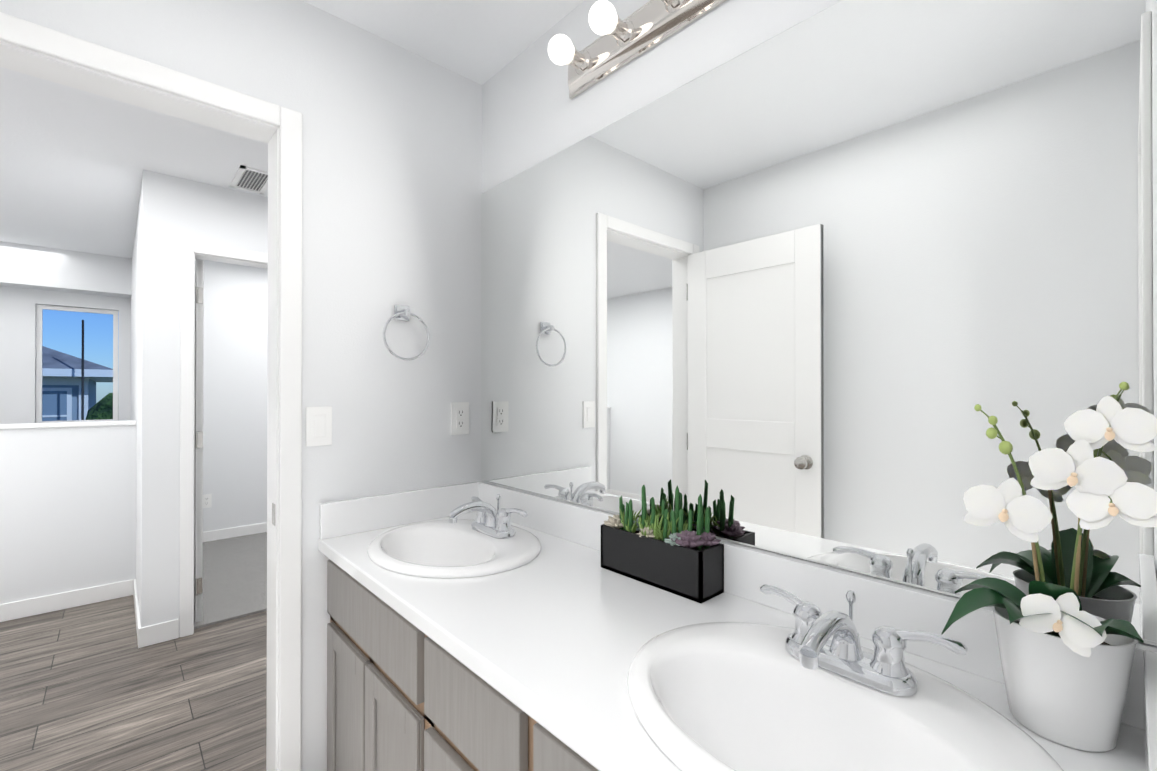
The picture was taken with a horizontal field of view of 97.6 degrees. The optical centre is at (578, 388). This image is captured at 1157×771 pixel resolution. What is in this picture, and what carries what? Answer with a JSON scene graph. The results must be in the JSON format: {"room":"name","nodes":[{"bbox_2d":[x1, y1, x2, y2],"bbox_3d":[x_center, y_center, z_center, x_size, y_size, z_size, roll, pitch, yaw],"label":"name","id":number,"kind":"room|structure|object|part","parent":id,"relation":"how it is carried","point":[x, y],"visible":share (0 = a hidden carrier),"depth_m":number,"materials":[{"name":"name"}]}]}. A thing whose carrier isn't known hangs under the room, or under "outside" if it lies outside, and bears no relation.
{"room":"bathroom","nodes":[
{"label":"bathroom","id":0,"kind":"room"},
{"bbox_2d":[0,286,130,423],"bbox_3d":[-5.019,0.101,3.622,2.715,2.440,0.115,0,0,-42],"label":"wall","id":1,"kind":"structure","parent":0,"point":[17,355],"depth_m":4.08,"materials":[{"name":"white paint"}]},
{"bbox_2d":[36,304,117,422],"bbox_3d":[-4.261,-0.084,4.316,0.496,1.211,0.035,0,0,-42],"label":"window","id":2,"kind":"structure","parent":1,"relation":"in","point":[39,326],"depth_m":4.23,"materials":[{"name":"white plastic"}]},
{"bbox_2d":[0,425,135,603],"bbox_3d":[-3.837,0.771,2.413,2.600,1.090,0.100,0,0,-42],"label":"wall","id":3,"kind":"structure","parent":0,"point":[67,509],"depth_m":3.04,"materials":[{"name":"white paint"}]},
{"bbox_2d":[0,580,130,621],"bbox_3d":[-3.788,1.266,2.380,2.570,0.100,0.012,0,0,-42],"label":"baseboard","id":4,"kind":"structure","parent":3,"relation":"attached to","point":[64,600],"depth_m":3.02,"materials":[{"name":"white"}]},
{"bbox_2d":[0,420,135,428],"bbox_3d":[-3.837,0.215,2.416,2.600,0.022,0.130,0,0,-42],"label":"trim","id":5,"kind":"structure","parent":3,"relation":"on","point":[60,424],"depth_m":3.04,"materials":[{"name":"white wood"}]},
{"bbox_2d":[0,595,266,770],"bbox_3d":[-1.493,1.353,1.629,5.230,0.080,7.810,0,0,-42],"label":"floor","id":6,"kind":"structure","parent":0,"point":[91,687],"depth_m":2.18,"materials":[{"name":"wood"}]},
{"bbox_2d":[327,561,589,770],"bbox_3d":[0.000,0.894,1.076,0.540,0.835,1.652,0,0,-42],"label":"bathroom vanity","id":7,"kind":"object","parent":6,"relation":"on","point":[396,702],"depth_m":1.09,"materials":[{"name":"beige wood"}]},
{"bbox_2d":[318,509,1141,770],"bbox_3d":[-0.006,0.459,1.072,0.556,0.035,1.652,0,0,-42],"label":"countertop","id":8,"kind":"structure","parent":7,"relation":"on","point":[620,672],"depth_m":0.79,"materials":[{"name":"white stone"}]},
{"bbox_2d":[367,519,540,577],"bbox_3d":[-0.346,0.506,1.421,0.448,0.164,0.533,0,0,-42],"label":"sink","id":9,"kind":"object","parent":8,"relation":"in","point":[463,548],"depth_m":1.45,"materials":[{"name":"white ceramic"}]},
{"bbox_2d":[449,494,527,538],"bbox_3d":[-0.295,0.370,1.469,0.175,0.110,0.292,0,0,-42],"label":"faucet","id":10,"kind":"object","parent":8,"relation":"on","point":[489,523],"depth_m":1.47,"materials":[{"name":"silver metal"}]},
{"bbox_2d":[601,485,723,602],"bbox_3d":[0.185,0.330,1.174,0.105,0.221,0.303,0,0,-42],"label":"pot","id":11,"kind":"object","parent":8,"relation":"on","point":[672,555],"visible":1,"depth_m":1.12,"materials":[{"name":"black ceramic"}]},
{"bbox_2d":[478,481,1156,728],"bbox_3d":[0.190,0.390,1.252,0.024,0.104,1.652,0,0,-42],"label":"backsplash","id":12,"kind":"structure","parent":8,"relation":"on","point":[912,619],"depth_m":0.89,"materials":[{"name":"white stone"}]},
{"bbox_2d":[627,622,1063,770],"bbox_3d":[0.315,0.503,0.685,0.448,0.164,0.533,0,0,-42],"label":"sink","id":13,"kind":"object","parent":8,"relation":"in","point":[702,696],"depth_m":0.73,"materials":[{"name":"white ceramic"}]},
{"bbox_2d":[760,584,967,696],"bbox_3d":[0.366,0.367,0.732,0.175,0.110,0.292,0,0,-42],"label":"faucet","id":14,"kind":"object","parent":8,"relation":"on","point":[840,663],"depth_m":0.73,"materials":[{"name":"silver metal"}]},
{"bbox_2d":[942,382,1156,751],"bbox_3d":[0.595,0.215,0.650,0.172,0.446,0.199,0,0,-42],"label":"orchid pot","id":15,"kind":"object","parent":8,"relation":"on","point":[1066,662],"visible":1,"depth_m":0.61,"materials":[{"name":"white"}]},
{"bbox_2d":[130,180,141,611],"bbox_3d":[-3.140,0.101,3.665,0.115,2.440,2.590,0,0,-42],"label":"wall","id":16,"kind":"structure","parent":0,"point":[136,303],"depth_m":3.08,"materials":[{"name":"white paint"}]},
{"bbox_2d":[131,579,143,647],"bbox_3d":[-2.525,1.268,2.893,0.015,0.100,0.882,0,0,-42],"label":"baseboard","id":17,"kind":"structure","parent":16,"relation":"attached to","point":[140,630],"depth_m":2.76,"materials":[{"name":"white"}]},
{"bbox_2d":[140,169,267,626],"bbox_3d":[-1.341,0.100,3.478,2.515,2.440,0.115,0,0,-42],"label":"wall","id":18,"kind":"structure","parent":0,"point":[176,211],"depth_m":2.65,"materials":[{"name":"white paint"}]},
{"bbox_2d":[164,620,173,634],"bbox_3d":[-2.828,1.270,3.414,0.012,0.100,1.805,0,0,-42],"label":"baseboard","id":19,"kind":"structure","parent":18,"relation":"attached to","point":[169,625],"depth_m":2.65,"materials":[{"name":"white"}]},
{"bbox_2d":[194,259,203,621],"bbox_3d":[-2.393,0.292,3.101,0.764,2.030,0.170,0,0,45],"label":"bedroom door","id":20,"kind":"structure","parent":18,"relation":"in","point":[198,495],"depth_m":2.84,"materials":[{"name":"white wood"}]},
{"bbox_3d":[-2.381,0.292,3.089,0.730,1.720,0.170,0,0,45],"label":"knob","id":21,"kind":"part","parent":20,"relation":"part of","materials":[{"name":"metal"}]},
{"bbox_2d":[179,240,267,637],"bbox_3d":[-1.830,0.265,3.030,0.884,2.107,0.145,0,0,-42],"label":"door frame","id":22,"kind":"structure","parent":18,"relation":"attached to","point":[189,249],"depth_m":2.70,"materials":[{"name":"white wood"}]},
{"bbox_2d":[194,532,266,628],"bbox_3d":[-1.980,1.316,4.170,2.285,0.014,1.895,0,0,-42],"label":"floor","id":23,"kind":"structure","parent":0,"point":[234,577],"depth_m":3.48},
{"bbox_2d":[195,259,267,531],"bbox_3d":[-2.658,0.106,4.916,2.285,2.440,0.115,0,0,-42],"label":"wall","id":24,"kind":"structure","parent":0,"point":[235,314],"depth_m":4.49,"materials":[{"name":"white paint"}]},
{"bbox_2d":[203,494,211,507],"bbox_3d":[-3.189,0.964,4.341,0.070,0.115,0.009,0,0,-42],"label":"outlet","id":25,"kind":"object","parent":24,"relation":"attached to","point":[207,500],"visible":0.92,"depth_m":4.34,"materials":[{"name":"white plastic"}]},
{"bbox_2d":[203,522,266,541],"bbox_3d":[-2.615,1.276,4.865,2.285,0.100,0.012,0,0,-42],"label":"baseboard","id":26,"kind":"structure","parent":24,"relation":"attached to","point":[219,534],"depth_m":4.47,"materials":[{"name":"white"}]},
{"bbox_2d":[0,0,481,770],"bbox_3d":[-1.134,0.091,1.241,5.230,2.440,0.115,0,0,-42],"label":"wall","id":27,"kind":"structure","parent":0,"point":[392,180],"depth_m":1.58,"materials":[{"name":"white paint"}]},
{"bbox_2d":[0,12,302,770],"bbox_3d":[-1.133,0.258,1.241,0.787,2.107,0.145,0,0,-42],"label":"door frame","id":28,"kind":"structure","parent":27,"relation":"attached to","point":[19,32],"depth_m":1.42,"materials":[{"name":"white wood"}]},
{"bbox_2d":[272,503,274,525],"bbox_3d":[-0.869,0.357,1.443,0.002,0.060,0.033,0,0,-42],"label":"strike plate","id":29,"kind":"object","parent":28,"relation":"attached to","point":[273,513],"visible":1,"depth_m":1.44,"materials":[{"name":"silver metal"}]},
{"bbox_2d":[306,406,331,446],"bbox_3d":[-0.765,0.111,1.494,0.070,0.115,0.008,0,0,-42],"label":"light switch","id":30,"kind":"object","parent":27,"relation":"attached to","point":[318,426],"visible":1,"depth_m":1.49,"materials":[{"name":"white plastic"}]},
{"bbox_2d":[318,481,477,540],"bbox_3d":[-0.565,0.391,1.667,0.528,0.104,0.020,0,0,-42],"label":"backsplash","id":31,"kind":"structure","parent":27,"relation":"attached to","point":[336,518],"depth_m":1.61,"materials":[{"name":"white stone"}]},
{"bbox_2d":[383,305,429,360],"bbox_3d":[-0.566,-0.182,1.647,0.156,0.182,0.053,0,0,-42],"label":"towel ring","id":32,"kind":"object","parent":27,"relation":"attached to","point":[402,313],"visible":1,"depth_m":1.65,"materials":[{"name":"silver metal"}]},
{"bbox_2d":[451,402,468,434],"bbox_3d":[-0.422,0.106,1.808,0.070,0.115,0.009,0,0,-42],"label":"outlet","id":33,"kind":"object","parent":27,"relation":"attached to","point":[459,418],"visible":1,"depth_m":1.80,"materials":[{"name":"white plastic"}]},
{"bbox_2d":[0,0,583,258],"bbox_3d":[-1.493,-1.167,1.639,5.230,0.080,7.810,0,0,-42],"label":"ceiling","id":34,"kind":"structure","parent":0,"point":[74,162],"depth_m":2.26,"materials":[{"name":"white paint"}]},
{"bbox_2d":[0,241,131,297],"bbox_3d":[-4.864,-0.964,3.541,2.600,0.310,0.220,0,0,-42],"label":"soffit","id":35,"kind":"structure","parent":34,"relation":"attached to","point":[38,267],"depth_m":4.07,"materials":[{"name":"white paint"}]},
{"bbox_2d":[229,165,267,193],"bbox_3d":[-1.750,-1.117,2.719,0.160,0.010,0.340,0,0,-42],"label":"ceiling vent","id":36,"kind":"object","parent":34,"relation":"in","point":[250,179],"visible":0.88,"depth_m":2.72,"materials":[{"name":"white metal"}]},
{"bbox_2d":[548,0,726,99],"bbox_3d":[0.142,-0.921,1.223,0.146,0.116,0.640,0,0,-42],"label":"vanity light bar","id":37,"kind":"object","parent":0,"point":[619,43],"visible":1,"depth_m":1.29,"materials":[{"name":"silver metal"}]},
{"bbox_2d":[481,0,1156,646],"bbox_3d":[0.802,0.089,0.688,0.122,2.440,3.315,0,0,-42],"label":"vanity mirror","id":38,"kind":"object","parent":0,"point":[819,286],"depth_m":0.95,"materials":[{"name":"clear glass"}]},
{"bbox_2d":[1142,649,1156,770],"bbox_3d":[0.538,0.387,0.464,0.528,0.104,0.020,0,0,-42],"label":"backsplash","id":39,"kind":"structure","parent":0,"relation":"attached to","point":[1149,658],"depth_m":0.56,"materials":[{"name":"white stone"}]},
{"label":"outside","id":40,"kind":"structure","parent":0,"visible":0},
{"bbox_3d":[-13.864,4.473,16.606,120.000,0.200,120.000,0,0,-42],"label":"ground","id":41,"kind":"structure","parent":40,"visible":0},
{"bbox_2d":[42,346,112,420],"bbox_3d":[-16.061,1.164,10.541,9.450,6.370,8.900,0,0,-42],"label":"house","id":42,"kind":"structure","parent":41,"relation":"on","point":[61,386],"depth_m":10.24,"materials":[{"name":"blue"}]},
{"bbox_2d":[81,320,83,419],"bbox_3d":[-9.748,1.496,9.947,0.044,5.700,0.044,0,0,-42],"label":"pole","id":43,"kind":"object","parent":41,"relation":"on","point":[82,388],"visible":0.35,"depth_m":9.94,"materials":[{"name":"black metal"}]},
{"bbox_2d":[86,393,112,419],"bbox_3d":[-8.269,2.093,10.189,2.522,4.510,1.767,0,0,-42],"label":"tree","id":44,"kind":"object","parent":41,"relation":"on","point":[102,409],"visible":0.02,"depth_m":9.42,"materials":[{"name":"green plant"}]}
]}

